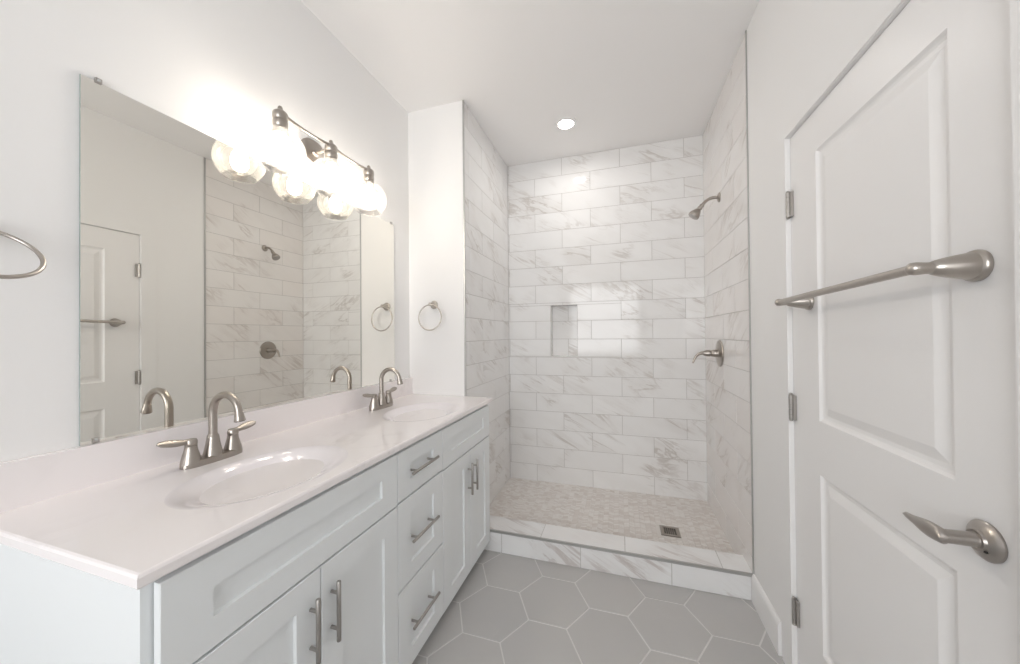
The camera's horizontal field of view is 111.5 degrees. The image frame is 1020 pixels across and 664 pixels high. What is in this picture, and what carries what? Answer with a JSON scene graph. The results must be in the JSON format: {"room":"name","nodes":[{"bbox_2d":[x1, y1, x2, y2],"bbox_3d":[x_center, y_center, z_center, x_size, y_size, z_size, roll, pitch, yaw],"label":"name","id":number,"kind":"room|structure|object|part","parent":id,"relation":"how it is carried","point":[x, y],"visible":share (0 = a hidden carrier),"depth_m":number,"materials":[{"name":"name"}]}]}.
{"room":"bathroom","nodes":[
{"label":"bathroom","id":0,"kind":"room"},
{"bbox_2d":[0,0,409,462],"bbox_3d":[-1.312,-0.075,0.408,0.100,2.977,3.990,-1,0,17],"label":"wall","id":1,"kind":"structure","parent":0,"point":[220,69],"depth_m":0.96,"materials":[{"name":"white paint"}]},
{"bbox_2d":[0,231,46,278],"bbox_3d":[-1.075,-0.177,0.694,0.169,0.148,0.168,-1,0,17],"label":"towel ring","id":2,"kind":"object","parent":1,"relation":"attached to","point":[43,263],"visible":1,"depth_m":0.75,"materials":[{"name":"silver metal"}]},
{"bbox_2d":[0,377,412,512],"bbox_3d":[-0.896,0.360,1.508,0.020,0.130,1.634,-1,0,17],"label":"backsplash","id":3,"kind":"structure","parent":1,"relation":"attached to","point":[25,481],"depth_m":0.98,"materials":[{"name":"stone"}]},
{"bbox_2d":[79,74,394,445],"bbox_3d":[-0.906,-0.189,1.513,0.011,0.967,1.303,-1,0,17],"label":"mirror","id":4,"kind":"object","parent":1,"relation":"attached to","point":[206,271],"visible":1,"depth_m":1.15,"materials":[{"name":"silver mirror"}]},
{"bbox_2d":[252,106,386,215],"bbox_3d":[-0.805,-0.740,1.544,0.198,0.256,0.657,-1,0,17],"label":"vanity light","id":5,"kind":"object","parent":1,"relation":"attached to","point":[309,151],"visible":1,"depth_m":1.52,"materials":[{"name":"white glass"}]},
{"bbox_3d":[-0.865,-0.687,1.309,0.172,0.148,0.172,-1,0,17],"label":"lamp shade","id":6,"kind":"part","parent":5,"relation":"part of","materials":[{"name":"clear glass"}]},
{"bbox_2d":[271,106,289,163],"bbox_3d":[-0.866,-0.744,1.309,0.060,0.215,0.060,-1,0,17],"label":"socket","id":7,"kind":"object","parent":5,"relation":"attached to","point":[280,153],"depth_m":1.29,"materials":[{"name":"white"}]},
{"bbox_3d":[-0.889,-0.809,1.571,0.022,0.116,0.116,-1,0,17],"label":"plate","id":8,"kind":"part","parent":5,"relation":"part of","materials":[{"name":"silver metal"}]},
{"bbox_3d":[-0.836,-0.808,1.554,0.094,0.036,0.032,-1,0,17],"label":"arm","id":9,"kind":"part","parent":5,"relation":"part of","materials":[{"name":"silver metal"}]},
{"bbox_3d":[-0.792,-0.686,1.540,0.172,0.148,0.172,-1,0,17],"label":"lamp shade","id":10,"kind":"part","parent":5,"relation":"part of","materials":[{"name":"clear glass"}]},
{"bbox_2d":[324,140,338,188],"bbox_3d":[-0.793,-0.742,1.540,0.060,0.215,0.060,-1,0,17],"label":"socket","id":11,"kind":"object","parent":5,"relation":"attached to","point":[331,180],"depth_m":1.52,"materials":[{"name":"white"}]},
{"bbox_3d":[-0.719,-0.685,1.771,0.172,0.148,0.172,-1,0,17],"label":"lamp shade","id":12,"kind":"part","parent":5,"relation":"part of","materials":[{"name":"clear glass"}]},
{"bbox_2d":[363,165,374,207],"bbox_3d":[-0.720,-0.741,1.772,0.060,0.215,0.060,-1,0,17],"label":"socket","id":13,"kind":"object","parent":5,"relation":"attached to","point":[368,183],"depth_m":1.75,"materials":[{"name":"white"}]},
{"bbox_2d":[408,101,509,502],"bbox_3d":[-0.354,-0.065,2.779,0.501,2.977,1.107,-1,0,17],"label":"wall","id":14,"kind":"structure","parent":0,"point":[435,143],"depth_m":2.28,"materials":[{"name":"white paint"}]},
{"bbox_2d":[418,301,441,330],"bbox_3d":[-0.497,-0.105,2.209,0.168,0.195,0.066,-1,0,17],"label":"towel ring","id":15,"kind":"object","parent":14,"relation":"attached to","point":[433,304],"visible":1,"depth_m":2.19,"materials":[{"name":"silver metal"}]},
{"bbox_3d":[-0.497,-0.175,2.212,0.054,0.054,0.061,-1,0,17],"label":"post","id":16,"kind":"part","parent":15,"relation":"part of","materials":[{"name":"silver metal"}]},
{"bbox_2d":[462,100,465,395],"bbox_3d":[-0.283,-0.134,2.179,0.009,2.650,0.010,-1,0,17],"label":"trim","id":17,"kind":"structure","parent":14,"relation":"attached to","point":[462,100],"depth_m":2.18,"materials":[{"name":"grey"}]},
{"bbox_2d":[300,0,758,166],"bbox_3d":[-0.180,-1.522,0.639,2.152,0.100,5.097,-1,0,17],"label":"ceiling","id":18,"kind":"structure","parent":0,"point":[630,73],"depth_m":1.87,"materials":[{"name":"white paint"}]},
{"bbox_2d":[555,117,577,130],"bbox_3d":[0.393,-1.460,2.442,0.160,0.006,0.160,-1,0,17],"label":"recessed light","id":19,"kind":"object","parent":18,"relation":"in","point":[565,123],"visible":1,"depth_m":2.43,"materials":[{"name":"white paint"}]},
{"bbox_2d":[412,550,784,663],"bbox_3d":[-0.314,1.363,0.145,2.132,0.120,4.100,-1,0,17],"label":"floor","id":20,"kind":"structure","parent":0,"point":[508,609],"depth_m":1.57,"materials":[{"name":"tile"}]},
{"bbox_2d":[0,405,489,663],"bbox_3d":[-0.616,0.870,1.411,0.597,0.892,1.585,-1,0,17],"label":"vanity cabinet","id":21,"kind":"object","parent":20,"relation":"on","point":[364,569],"visible":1,"depth_m":0.87,"materials":[{"name":"white paint"}]},
{"bbox_2d":[0,377,491,589],"bbox_3d":[-0.630,0.383,1.424,0.579,0.180,1.634,-1,0,17],"label":"countertop","id":22,"kind":"structure","parent":21,"relation":"on","point":[123,511],"depth_m":0.89,"materials":[{"name":"stone"}]},
{"bbox_2d":[156,391,255,469],"bbox_3d":[-0.929,0.291,1.087,0.198,0.215,0.198,0,0,-27],"label":"faucet","id":23,"kind":"object","parent":22,"relation":"on","point":[213,451],"visible":1,"depth_m":1.06,"materials":[{"name":"silver metal"}]},
{"bbox_3d":[-0.954,0.321,0.998,0.030,0.028,0.093,-1,0,17],"label":"lever handle","id":24,"kind":"part","parent":23,"relation":"part of","materials":[{"name":"silver metal"}]},
{"bbox_3d":[-0.877,0.284,1.069,0.158,0.203,0.053,-1,0,17],"label":"spout","id":25,"kind":"part","parent":23,"relation":"part of","materials":[{"name":"silver metal"}]},
{"bbox_3d":[-0.900,0.321,1.170,0.030,0.028,0.093,-1,0,17],"label":"lever handle","id":26,"kind":"part","parent":23,"relation":"part of","materials":[{"name":"silver metal"}]},
{"bbox_2d":[164,445,347,509],"bbox_3d":[-0.683,0.433,0.994,0.344,0.074,0.456,-1,0,17],"label":"basin","id":27,"kind":"object","parent":22,"relation":"in","point":[255,481],"depth_m":0.98,"materials":[{"name":"white ceramic"}]},
{"bbox_2d":[363,367,402,410],"bbox_3d":[-0.687,0.295,1.855,0.198,0.215,0.198,0,0,-27],"label":"faucet","id":28,"kind":"object","parent":22,"relation":"on","point":[383,401],"visible":1,"depth_m":1.83,"materials":[{"name":"silver metal"}]},
{"bbox_3d":[-0.712,0.324,1.766,0.030,0.028,0.093,-1,0,17],"label":"lever handle","id":29,"kind":"part","parent":28,"relation":"part of","materials":[{"name":"silver metal"}]},
{"bbox_3d":[-0.635,0.288,1.836,0.158,0.203,0.053,-1,0,17],"label":"spout","id":30,"kind":"part","parent":28,"relation":"part of","materials":[{"name":"silver metal"}]},
{"bbox_3d":[-0.658,0.325,1.938,0.030,0.028,0.093,-1,0,17],"label":"lever handle","id":31,"kind":"part","parent":28,"relation":"part of","materials":[{"name":"silver metal"}]},
{"bbox_2d":[382,402,459,421],"bbox_3d":[-0.441,0.437,1.762,0.344,0.074,0.456,-1,0,17],"label":"basin","id":32,"kind":"object","parent":22,"relation":"in","point":[412,411],"depth_m":1.81,"materials":[{"name":"white ceramic"}]},
{"bbox_3d":[-0.551,0.928,0.751,0.016,0.624,0.334,-1,0,17],"label":"door","id":33,"kind":"part","parent":21,"relation":"part of","materials":[{"name":"white paint"}]},
{"bbox_3d":[-0.490,0.750,0.874,0.031,0.160,0.012,-1,0,17],"label":"handle","id":34,"kind":"part","parent":21,"relation":"part of","materials":[{"name":"silver metal"}]},
{"bbox_3d":[-0.470,0.751,0.938,0.031,0.160,0.012,-1,0,17],"label":"handle","id":35,"kind":"part","parent":21,"relation":"part of","materials":[{"name":"silver metal"}]},
{"bbox_3d":[-0.450,0.929,1.069,0.016,0.624,0.328,-1,0,17],"label":"door","id":36,"kind":"part","parent":21,"relation":"part of","materials":[{"name":"white paint"}]},
{"bbox_3d":[-0.355,0.521,1.386,0.016,0.174,0.324,-1,0,17],"label":"drawer","id":37,"kind":"part","parent":21,"relation":"part of","materials":[{"name":"white paint"}]},
{"bbox_3d":[-0.353,0.770,1.384,0.016,0.311,0.324,-1,0,17],"label":"drawer","id":38,"kind":"part","parent":21,"relation":"part of","materials":[{"name":"white paint"}]},
{"bbox_3d":[-0.350,1.087,1.382,0.016,0.309,0.324,-1,0,17],"label":"drawer","id":39,"kind":"part","parent":21,"relation":"part of","materials":[{"name":"white paint"}]},
{"bbox_3d":[-0.339,0.770,1.367,0.039,0.011,0.188,-1,0,17],"label":"handle","id":40,"kind":"part","parent":21,"relation":"part of","materials":[{"name":"silver metal"}]},
{"bbox_3d":[-0.341,0.521,1.369,0.039,0.011,0.188,-1,0,17],"label":"handle","id":41,"kind":"part","parent":21,"relation":"part of","materials":[{"name":"silver metal"}]},
{"bbox_3d":[-0.336,1.087,1.365,0.039,0.011,0.188,-1,0,17],"label":"handle","id":42,"kind":"part","parent":21,"relation":"part of","materials":[{"name":"silver metal"}]},
{"bbox_3d":[-0.258,0.932,1.680,0.016,0.624,0.292,-1,0,17],"label":"door","id":43,"kind":"part","parent":21,"relation":"part of","materials":[{"name":"white paint"}]},
{"bbox_3d":[-0.202,0.755,1.787,0.031,0.160,0.012,-1,0,17],"label":"handle","id":44,"kind":"part","parent":21,"relation":"part of","materials":[{"name":"silver metal"}]},
{"bbox_3d":[-0.182,0.755,1.849,0.031,0.160,0.012,-1,0,17],"label":"handle","id":45,"kind":"part","parent":21,"relation":"part of","materials":[{"name":"silver metal"}]},
{"bbox_3d":[-0.171,0.934,1.955,0.016,0.624,0.278,-1,0,17],"label":"door","id":46,"kind":"part","parent":21,"relation":"part of","materials":[{"name":"white paint"}]},
{"bbox_2d":[484,515,751,600],"bbox_3d":[0.475,1.272,1.986,1.530,0.178,0.160,-1,0,17],"label":"shower curb","id":47,"kind":"object","parent":20,"relation":"on","point":[716,582],"visible":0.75,"depth_m":1.89,"materials":[{"name":"stone"}]},
{"bbox_2d":[490,529,752,576],"bbox_3d":[0.452,1.188,1.913,1.530,0.013,0.011,-1,0,17],"label":"trim","id":48,"kind":"structure","parent":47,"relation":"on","point":[730,571],"depth_m":1.85,"materials":[{"name":"grey"}]},
{"bbox_2d":[508,135,706,500],"bbox_3d":[0.751,-0.073,2.906,1.730,2.977,0.200,-1,0,17],"label":"wall","id":49,"kind":"structure","parent":0,"point":[606,251],"depth_m":2.78,"materials":[{"name":"tile"}]},
{"bbox_2d":[490,477,734,553],"bbox_3d":[0.616,1.310,2.431,1.530,0.106,0.775,-1,0,17],"label":"floor","id":50,"kind":"structure","parent":0,"point":[608,511],"depth_m":2.43,"materials":[{"name":"tile"}]},
{"bbox_2d":[659,525,680,537],"bbox_3d":[1.003,1.250,2.178,0.112,0.004,0.112,-1,0,17],"label":"shower drain","id":51,"kind":"object","parent":50,"relation":"on","point":[665,530],"visible":1,"depth_m":2.18,"materials":[{"name":"silver metal"}]},
{"bbox_2d":[703,0,910,663],"bbox_3d":[0.786,-0.094,0.276,0.122,2.977,4.997,-1,0,17],"label":"wall","id":52,"kind":"structure","parent":0,"point":[789,42],"depth_m":1.63,"materials":[{"name":"white paint"}]},
{"bbox_2d":[688,192,720,219],"bbox_3d":[1.230,-0.797,2.206,0.176,0.156,0.070,-1,0,17],"label":"showerhead","id":53,"kind":"object","parent":52,"relation":"attached to","point":[694,214],"visible":1,"depth_m":2.20,"materials":[{"name":"silver metal"}]},
{"bbox_3d":[1.262,-0.828,2.196,0.103,0.057,0.019,-1,0,17],"label":"arm","id":54,"kind":"part","parent":53,"relation":"part of","materials":[{"name":"silver metal"}]},
{"bbox_2d":[692,340,723,366],"bbox_3d":[1.253,0.136,2.226,0.163,0.169,0.169,-1,0,17],"label":"shower valve","id":55,"kind":"object","parent":52,"relation":"attached to","point":[718,352],"visible":1,"depth_m":2.19,"materials":[{"name":"silver metal"}]},
{"bbox_3d":[1.248,0.156,2.227,0.151,0.091,0.050,-1,0,17],"label":"lever","id":56,"kind":"part","parent":55,"relation":"part of","materials":[{"name":"silver metal"}]},
{"bbox_2d":[745,30,753,573],"bbox_3d":[1.168,-0.150,1.694,0.006,2.650,0.012,-1,0,17],"label":"trim","id":57,"kind":"structure","parent":52,"relation":"attached to","point":[746,30],"depth_m":1.69,"materials":[{"name":"grey metal"}]},
{"bbox_2d":[751,574,781,655],"bbox_3d":[1.129,1.234,1.537,0.013,0.135,0.296,-1,0,17],"label":"baseboard","id":58,"kind":"structure","parent":52,"relation":"attached to","point":[764,608],"depth_m":1.50,"materials":[{"name":"white paint"}]},
{"bbox_2d":[775,0,1019,663],"bbox_3d":[0.933,0.240,0.932,0.005,2.116,0.960,-1,0,17],"label":"door frame","id":59,"kind":"structure","parent":52,"relation":"in","point":[876,14],"depth_m":1.22,"materials":[{"name":"white paint"}]},
{"bbox_2d":[785,0,1019,663],"bbox_3d":[0.928,0.278,0.934,0.108,2.017,0.788,-1,0,17],"label":"door","id":60,"kind":"structure","parent":52,"relation":"in","point":[903,403],"depth_m":0.78,"materials":[{"name":"white paint"}]},
{"bbox_2d":[774,249,993,309],"bbox_3d":[0.887,-0.112,0.922,0.100,0.071,0.642,-1,0,17],"label":"towel bar","id":61,"kind":"object","parent":60,"relation":"attached to","point":[974,265],"visible":1,"depth_m":0.64,"materials":[{"name":"silver metal"}]},
{"bbox_3d":[0.975,-0.104,1.201,0.100,0.058,0.058,-1,0,17],"label":"post","id":62,"kind":"part","parent":61,"relation":"part of","materials":[{"name":"silver metal"}]},
{"bbox_3d":[0.799,-0.120,0.644,0.100,0.058,0.058,-1,0,17],"label":"post","id":63,"kind":"part","parent":61,"relation":"part of","materials":[{"name":"silver metal"}]},
{"bbox_3d":[0.820,0.373,0.671,0.057,0.031,0.112,-1,0,17],"label":"lever","id":64,"kind":"part","parent":60,"relation":"part of","materials":[{"name":"silver metal"}]},
{"bbox_3d":[0.841,0.372,0.620,0.018,0.069,0.069,-1,0,17],"label":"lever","id":65,"kind":"part","parent":60,"relation":"part of","materials":[{"name":"silver metal"}]}
]}

